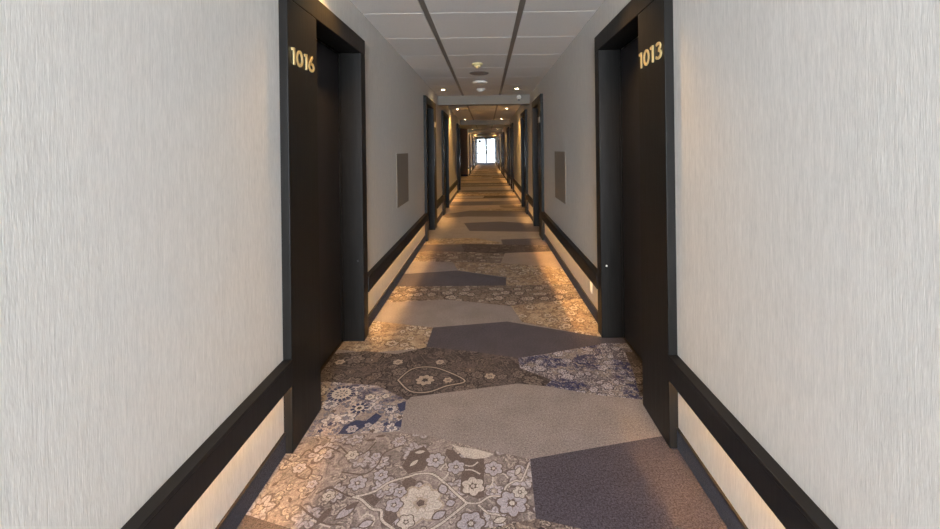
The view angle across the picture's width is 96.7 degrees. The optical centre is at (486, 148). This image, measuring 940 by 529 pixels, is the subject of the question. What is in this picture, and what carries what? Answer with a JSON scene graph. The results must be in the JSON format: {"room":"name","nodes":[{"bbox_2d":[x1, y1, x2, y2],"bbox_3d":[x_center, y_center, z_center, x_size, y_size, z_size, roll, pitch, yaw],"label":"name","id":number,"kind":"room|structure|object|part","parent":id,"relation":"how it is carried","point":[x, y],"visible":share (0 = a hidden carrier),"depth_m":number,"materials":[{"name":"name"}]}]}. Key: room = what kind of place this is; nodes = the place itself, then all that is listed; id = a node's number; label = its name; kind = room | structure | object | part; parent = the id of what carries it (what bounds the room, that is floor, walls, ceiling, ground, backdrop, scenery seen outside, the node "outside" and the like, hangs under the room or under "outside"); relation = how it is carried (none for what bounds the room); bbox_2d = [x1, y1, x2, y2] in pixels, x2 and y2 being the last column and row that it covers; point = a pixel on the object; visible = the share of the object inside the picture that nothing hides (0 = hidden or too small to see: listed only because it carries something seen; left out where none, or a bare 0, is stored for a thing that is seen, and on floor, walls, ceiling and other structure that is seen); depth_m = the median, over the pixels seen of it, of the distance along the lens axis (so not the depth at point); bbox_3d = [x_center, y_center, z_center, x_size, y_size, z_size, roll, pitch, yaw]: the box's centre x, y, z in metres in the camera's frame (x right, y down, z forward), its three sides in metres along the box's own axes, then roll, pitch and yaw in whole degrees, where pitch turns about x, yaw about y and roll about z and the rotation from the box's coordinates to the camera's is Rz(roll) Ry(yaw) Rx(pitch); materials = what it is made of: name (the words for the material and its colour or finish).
{"room":"hotel corridor","nodes":[
{"label":"hotel corridor","id":0,"kind":"room"},
{"bbox_2d":[0,0,476,528],"bbox_3d":[-1.103,0.182,17.900,0.300,2.465,44.600,-1,0,0],"label":"wall","id":1,"kind":"structure","parent":0,"point":[141,244],"depth_m":1.16,"materials":[{"name":"white paint"}]},
{"bbox_2d":[121,360,292,528],"bbox_3d":[-0.919,1.033,-1.232,0.046,0.114,6.335,-1,0,0],"label":"wall rail","id":2,"kind":"object","parent":1,"relation":"attached to","point":[174,499],"visible":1,"depth_m":1.36,"materials":[{"name":"black paint"}]},
{"bbox_2d":[278,0,368,453],"bbox_3d":[-1.009,0.296,2.558,0.195,2.235,1.245,-1,0,0],"label":"door","id":3,"kind":"structure","parent":1,"relation":"in","point":[323,110],"depth_m":2.29,"materials":[{"name":"black paint"}]},
{"bbox_3d":[-0.993,0.354,2.103,0.165,2.118,0.335,-1,0,0],"label":"panel","id":4,"kind":"part","parent":3,"relation":"part of","materials":[{"name":"black paint"}]},
{"bbox_2d":[291,47,314,71],"bbox_3d":[-0.918,-0.445,2.097,0.006,0.085,0.256,-1,0,0],"label":"room number","id":5,"kind":"object","parent":3,"relation":"attached to","point":[307,66],"visible":1,"depth_m":2.08,"materials":[{"name":"gold metal"}]},
{"bbox_2d":[215,166,474,528],"bbox_3d":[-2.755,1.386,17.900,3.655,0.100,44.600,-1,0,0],"label":"baseboard","id":6,"kind":"structure","parent":1,"relation":"attached to","point":[244,501],"depth_m":1.77,"materials":[{"name":"wood"}]},
{"bbox_2d":[368,213,427,291],"bbox_3d":[-0.919,1.033,4.780,0.046,0.114,3.200,-1,0,0],"label":"wall rail","id":7,"kind":"object","parent":1,"relation":"attached to","point":[376,272],"visible":0.86,"depth_m":4.02,"materials":[{"name":"black paint"}]},
{"bbox_2d":[396,153,408,207],"bbox_3d":[-0.948,0.339,4.740,0.005,0.577,0.640,-1,0,0],"label":"air vent","id":8,"kind":"object","parent":1,"relation":"in","point":[401,159],"visible":1,"depth_m":4.71,"materials":[{"name":"grey metal"}]},
{"bbox_2d":[423,95,436,240],"bbox_3d":[-1.009,0.296,7.003,0.195,2.235,1.245,-1,0,0],"label":"door","id":9,"kind":"structure","parent":1,"relation":"in","point":[429,107],"depth_m":7.29,"materials":[{"name":"black paint"}]},
{"bbox_3d":[-0.993,0.354,7.457,0.165,2.118,0.335,-1,0,0],"label":"panel","id":10,"kind":"part","parent":9,"relation":"part of","materials":[{"name":"black paint"}]},
{"bbox_2d":[437,195,443,208],"bbox_3d":[-0.919,1.033,8.262,0.046,0.114,1.275,-1,0,0],"label":"wall rail","id":11,"kind":"object","parent":1,"relation":"attached to","point":[440,200],"visible":0.77,"depth_m":8.13,"materials":[{"name":"black paint"}]},
{"bbox_2d":[441,110,449,214],"bbox_3d":[-1.009,0.296,9.523,0.195,2.235,1.245,-1,0,0],"label":"door","id":12,"kind":"structure","parent":1,"relation":"in","point":[444,117],"depth_m":9.22,"materials":[{"name":"black paint"}]},
{"bbox_3d":[-0.993,0.354,9.068,0.165,2.118,0.335,-1,0,0],"label":"panel","id":13,"kind":"part","parent":12,"relation":"part of","materials":[{"name":"black paint"}]},
{"bbox_2d":[449,179,458,193],"bbox_3d":[-0.919,1.033,11.773,0.046,0.114,3.255,-1,0,0],"label":"wall rail","id":14,"kind":"object","parent":1,"relation":"attached to","point":[456,182],"visible":0.86,"depth_m":11.36,"materials":[{"name":"black paint"}]},
{"bbox_2d":[456,123,460,192],"bbox_3d":[-1.009,0.296,14.023,0.195,2.235,1.245,-1,0,0],"label":"door","id":15,"kind":"structure","parent":1,"relation":"in","point":[457,124],"depth_m":14.31,"materials":[{"name":"black paint"}]},
{"bbox_3d":[-0.993,0.354,14.477,0.165,2.118,0.335,-1,0,0],"label":"panel","id":16,"kind":"part","parent":15,"relation":"part of","materials":[{"name":"black paint"}]},
{"bbox_2d":[469,134,470,173],"bbox_3d":[-1.009,0.296,23.523,0.195,2.235,1.245,-1,0,0],"label":"door","id":17,"kind":"structure","parent":1,"relation":"in","point":[469,134],"depth_m":24.03,"materials":[{"name":"black paint"}]},
{"bbox_3d":[-0.993,0.354,23.067,0.165,2.118,0.335,-1,0,0],"label":"panel","id":18,"kind":"part","parent":17,"relation":"part of","materials":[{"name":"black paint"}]},
{"bbox_2d":[472,137,472,170],"bbox_3d":[-1.009,0.296,28.023,0.195,2.235,1.245,-1,0,0],"label":"door","id":19,"kind":"structure","parent":1,"relation":"in","point":[472,137],"depth_m":27.40,"materials":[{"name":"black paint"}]},
{"bbox_2d":[460,129,467,173],"bbox_3d":[-2.833,0.204,18.175,3.730,2.465,7.090,-1,0,0],"label":"wall","id":20,"kind":"structure","parent":0,"point":[463,132],"depth_m":21.59,"materials":[{"name":"brown wood"}]},
{"bbox_2d":[350,0,604,136],"bbox_3d":[-1.778,-1.087,17.850,5.872,0.090,44.900,-1,0,0],"label":"ceiling","id":21,"kind":"structure","parent":0,"point":[517,42],"depth_m":4.03,"materials":[{"name":"tile"}]},
{"bbox_2d":[472,62,482,68],"bbox_3d":[-0.113,-1.032,5.200,0.136,0.064,0.136,-1,0,0],"label":"smoke detector","id":22,"kind":"object","parent":21,"relation":"attached to","point":[476,65],"visible":1,"depth_m":5.16,"materials":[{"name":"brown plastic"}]},
{"bbox_2d":[469,71,488,74],"bbox_3d":[-0.104,-1.059,5.850,0.272,0.010,0.272,-1,0,0],"label":"ceiling speaker","id":23,"kind":"object","parent":21,"relation":"attached to","point":[474,72],"visible":1,"depth_m":5.85,"materials":[{"name":"grey"}]},
{"bbox_2d":[473,80,486,84],"bbox_3d":[-0.104,-1.046,6.580,0.230,0.036,0.230,-1,0,0],"label":"smoke detector","id":24,"kind":"object","parent":21,"relation":"attached to","point":[479,82],"visible":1,"depth_m":6.50,"materials":[{"name":"white plastic"}]},
{"bbox_2d":[438,95,529,105],"bbox_3d":[-0.054,-0.975,8.400,1.827,0.178,0.240,-1,0,0],"label":"beam","id":25,"kind":"structure","parent":21,"relation":"attached to","point":[470,100],"depth_m":8.28,"materials":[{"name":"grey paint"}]},
{"bbox_2d":[460,120,509,124],"bbox_3d":[-0.054,-0.975,15.400,1.827,0.178,0.240,-1,0,0],"label":"beam","id":26,"kind":"structure","parent":21,"relation":"attached to","point":[462,122],"depth_m":15.28,"materials":[{"name":"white paint"}]},
{"bbox_2d":[468,129,502,132],"bbox_3d":[-0.054,-0.975,22.400,1.827,0.178,0.240,-1,0,0],"label":"beam","id":27,"kind":"structure","parent":21,"relation":"attached to","point":[469,130],"depth_m":22.28,"materials":[{"name":"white paint"}]},
{"bbox_2d":[475,137,495,138],"bbox_3d":[-0.054,-0.975,36.400,1.827,0.178,0.240,-1,0,0],"label":"beam","id":28,"kind":"structure","parent":21,"relation":"attached to","point":[475,137],"depth_m":36.28,"materials":[{"name":"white paint"}]},
{"bbox_2d":[473,134,498,136],"bbox_3d":[-0.054,-0.975,29.400,1.827,0.178,0.240,-1,0,0],"label":"beam","id":29,"kind":"structure","parent":21,"relation":"attached to","point":[474,135],"depth_m":29.28,"materials":[{"name":"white paint"}]},
{"bbox_2d":[236,163,727,528],"bbox_3d":[-1.595,1.421,17.850,6.174,0.001,45.100,-1,0,0],"label":"floor","id":30,"kind":"structure","parent":0,"point":[484,392],"depth_m":2.19,"materials":[{"name":"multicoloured carpet"}]},
{"bbox_2d":[476,139,495,163],"bbox_3d":[-0.039,0.168,40.222,1.827,2.465,0.125,-1,0,0],"label":"window","id":31,"kind":"structure","parent":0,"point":[477,140],"depth_m":40.22,"materials":[{"name":"grey metal"}]},
{"bbox_2d":[495,0,939,528],"bbox_3d":[1.024,0.154,17.900,0.300,2.465,44.600,-1,0,0],"label":"wall","id":32,"kind":"structure","parent":0,"point":[807,132],"depth_m":1.14,"materials":[{"name":"white paint"}]},
{"bbox_2d":[498,136,499,169],"bbox_3d":[0.932,0.270,28.023,0.195,2.235,1.245,-1,0,0],"label":"door","id":33,"kind":"structure","parent":32,"relation":"in","point":[499,136],"depth_m":27.40,"materials":[{"name":"black paint"}]},
{"bbox_3d":[0.918,0.329,27.567,0.165,2.118,0.335,-1,0,0],"label":"panel","id":34,"kind":"part","parent":33,"relation":"part of","materials":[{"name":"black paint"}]},
{"bbox_2d":[501,134,502,173],"bbox_3d":[0.932,0.270,23.523,0.195,2.235,1.245,-1,0,0],"label":"door","id":35,"kind":"structure","parent":32,"relation":"in","point":[501,134],"depth_m":23.09,"materials":[{"name":"black paint"}]},
{"bbox_2d":[502,132,504,176],"bbox_3d":[0.932,0.270,21.023,0.195,2.235,1.245,-1,0,0],"label":"door","id":36,"kind":"structure","parent":32,"relation":"in","point":[503,132],"depth_m":20.50,"materials":[{"name":"black paint"}]},
{"bbox_3d":[0.918,0.329,20.567,0.165,2.118,0.335,-1,0,0],"label":"panel","id":37,"kind":"part","parent":36,"relation":"part of","materials":[{"name":"black paint"}]},
{"bbox_2d":[506,127,509,184],"bbox_3d":[0.932,0.270,16.523,0.195,2.235,1.245,-1,0,0],"label":"door","id":38,"kind":"structure","parent":32,"relation":"in","point":[507,128],"depth_m":16.00,"materials":[{"name":"black paint"}]},
{"bbox_3d":[0.918,0.329,16.067,0.165,2.118,0.335,-1,0,0],"label":"panel","id":39,"kind":"part","parent":38,"relation":"part of","materials":[{"name":"black paint"}]},
{"bbox_2d":[510,123,513,191],"bbox_3d":[0.932,0.270,14.023,0.195,2.235,1.245,-1,0,0],"label":"door","id":40,"kind":"structure","parent":32,"relation":"in","point":[511,124],"depth_m":13.61,"materials":[{"name":"black paint"}]},
{"bbox_3d":[0.918,0.329,13.568,0.165,2.118,0.335,-1,0,0],"label":"panel","id":41,"kind":"part","parent":40,"relation":"part of","materials":[{"name":"black paint"}]},
{"bbox_2d":[513,179,520,191],"bbox_3d":[0.862,1.010,11.773,0.046,0.114,3.255,-1,0,0],"label":"wall rail","id":42,"kind":"object","parent":32,"relation":"attached to","point":[515,182],"visible":0.84,"depth_m":11.61,"materials":[{"name":"black paint"}]},
{"bbox_2d":[520,109,527,213],"bbox_3d":[0.932,0.270,9.523,0.195,2.235,1.245,-1,0,0],"label":"door","id":43,"kind":"structure","parent":32,"relation":"in","point":[523,116],"depth_m":9.27,"materials":[{"name":"black paint"}]},
{"bbox_3d":[0.918,0.329,9.068,0.165,2.118,0.335,-1,0,0],"label":"panel","id":44,"kind":"part","parent":43,"relation":"part of","materials":[{"name":"black paint"}]},
{"bbox_2d":[526,194,532,206],"bbox_3d":[0.862,1.010,8.262,0.046,0.114,1.275,-1,0,0],"label":"wall rail","id":45,"kind":"object","parent":32,"relation":"attached to","point":[529,199],"visible":0.78,"depth_m":8.16,"materials":[{"name":"black paint"}]},
{"bbox_2d":[531,94,544,239],"bbox_3d":[0.932,0.270,7.003,0.195,2.235,1.245,-1,0,0],"label":"door","id":46,"kind":"structure","parent":32,"relation":"in","point":[537,104],"depth_m":7.14,"materials":[{"name":"black paint"}]},
{"bbox_3d":[0.918,0.329,6.548,0.165,2.118,0.335,-1,0,0],"label":"panel","id":47,"kind":"part","parent":46,"relation":"part of","materials":[{"name":"black paint"}]},
{"bbox_2d":[555,151,565,203],"bbox_3d":[0.874,0.321,4.975,0.005,0.585,0.710,-1,0,0],"label":"air vent","id":48,"kind":"object","parent":32,"relation":"in","point":[560,163],"visible":1,"depth_m":4.92,"materials":[{"name":"grey metal"}]},
{"bbox_2d":[541,211,597,288],"bbox_3d":[0.862,1.010,4.780,0.046,0.114,3.200,-1,0,0],"label":"wall rail","id":49,"kind":"object","parent":32,"relation":"attached to","point":[582,261],"visible":0.81,"depth_m":4.03,"materials":[{"name":"black paint"}]},
{"bbox_2d":[497,165,747,528],"bbox_3d":[0.884,1.339,17.900,0.010,0.100,44.600,-1,0,0],"label":"baseboard","id":50,"kind":"structure","parent":32,"relation":"attached to","point":[729,515],"depth_m":1.74,"materials":[{"name":"wood"}]},
{"bbox_2d":[594,0,677,448],"bbox_3d":[0.932,0.270,2.558,0.195,2.235,1.245,-1,0,0],"label":"door","id":51,"kind":"structure","parent":32,"relation":"in","point":[634,105],"depth_m":2.26,"materials":[{"name":"black paint"}]},
{"bbox_2d":[639,42,661,67],"bbox_3d":[0.822,-0.470,2.106,0.006,0.084,0.283,-1,0,0],"label":"room number","id":52,"kind":"object","parent":51,"relation":"attached to","point":[657,43],"visible":1,"depth_m":2.08,"materials":[{"name":"gold metal"}]},
{"bbox_3d":[0.918,0.329,2.103,0.165,2.118,0.335,-1,0,0],"label":"panel","id":53,"kind":"part","parent":51,"relation":"part of","materials":[{"name":"black paint"}]},
{"bbox_2d":[668,355,837,528],"bbox_3d":[0.862,1.010,-1.232,0.046,0.114,6.335,-1,0,0],"label":"wall rail","id":54,"kind":"object","parent":32,"relation":"attached to","point":[788,502],"visible":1,"depth_m":1.34,"materials":[{"name":"black paint"}]},
{"label":"outside","id":55,"kind":"structure","parent":0,"visible":0},
{"bbox_2d":[478,154,493,161],"bbox_3d":[0.020,1.525,90.250,80.000,0.150,99.500,-1,0,0],"label":"ground","id":56,"kind":"structure","parent":55,"point":[481,157],"depth_m":64.39,"materials":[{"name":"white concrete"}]},
{"bbox_2d":[491,139,493,154],"bbox_3d":[3.189,-0.892,98.000,4.800,4.600,6.400,-1,0,0],"label":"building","id":57,"kind":"structure","parent":56,"relation":"on","point":[492,140],"depth_m":95.00,"materials":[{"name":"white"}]}
]}

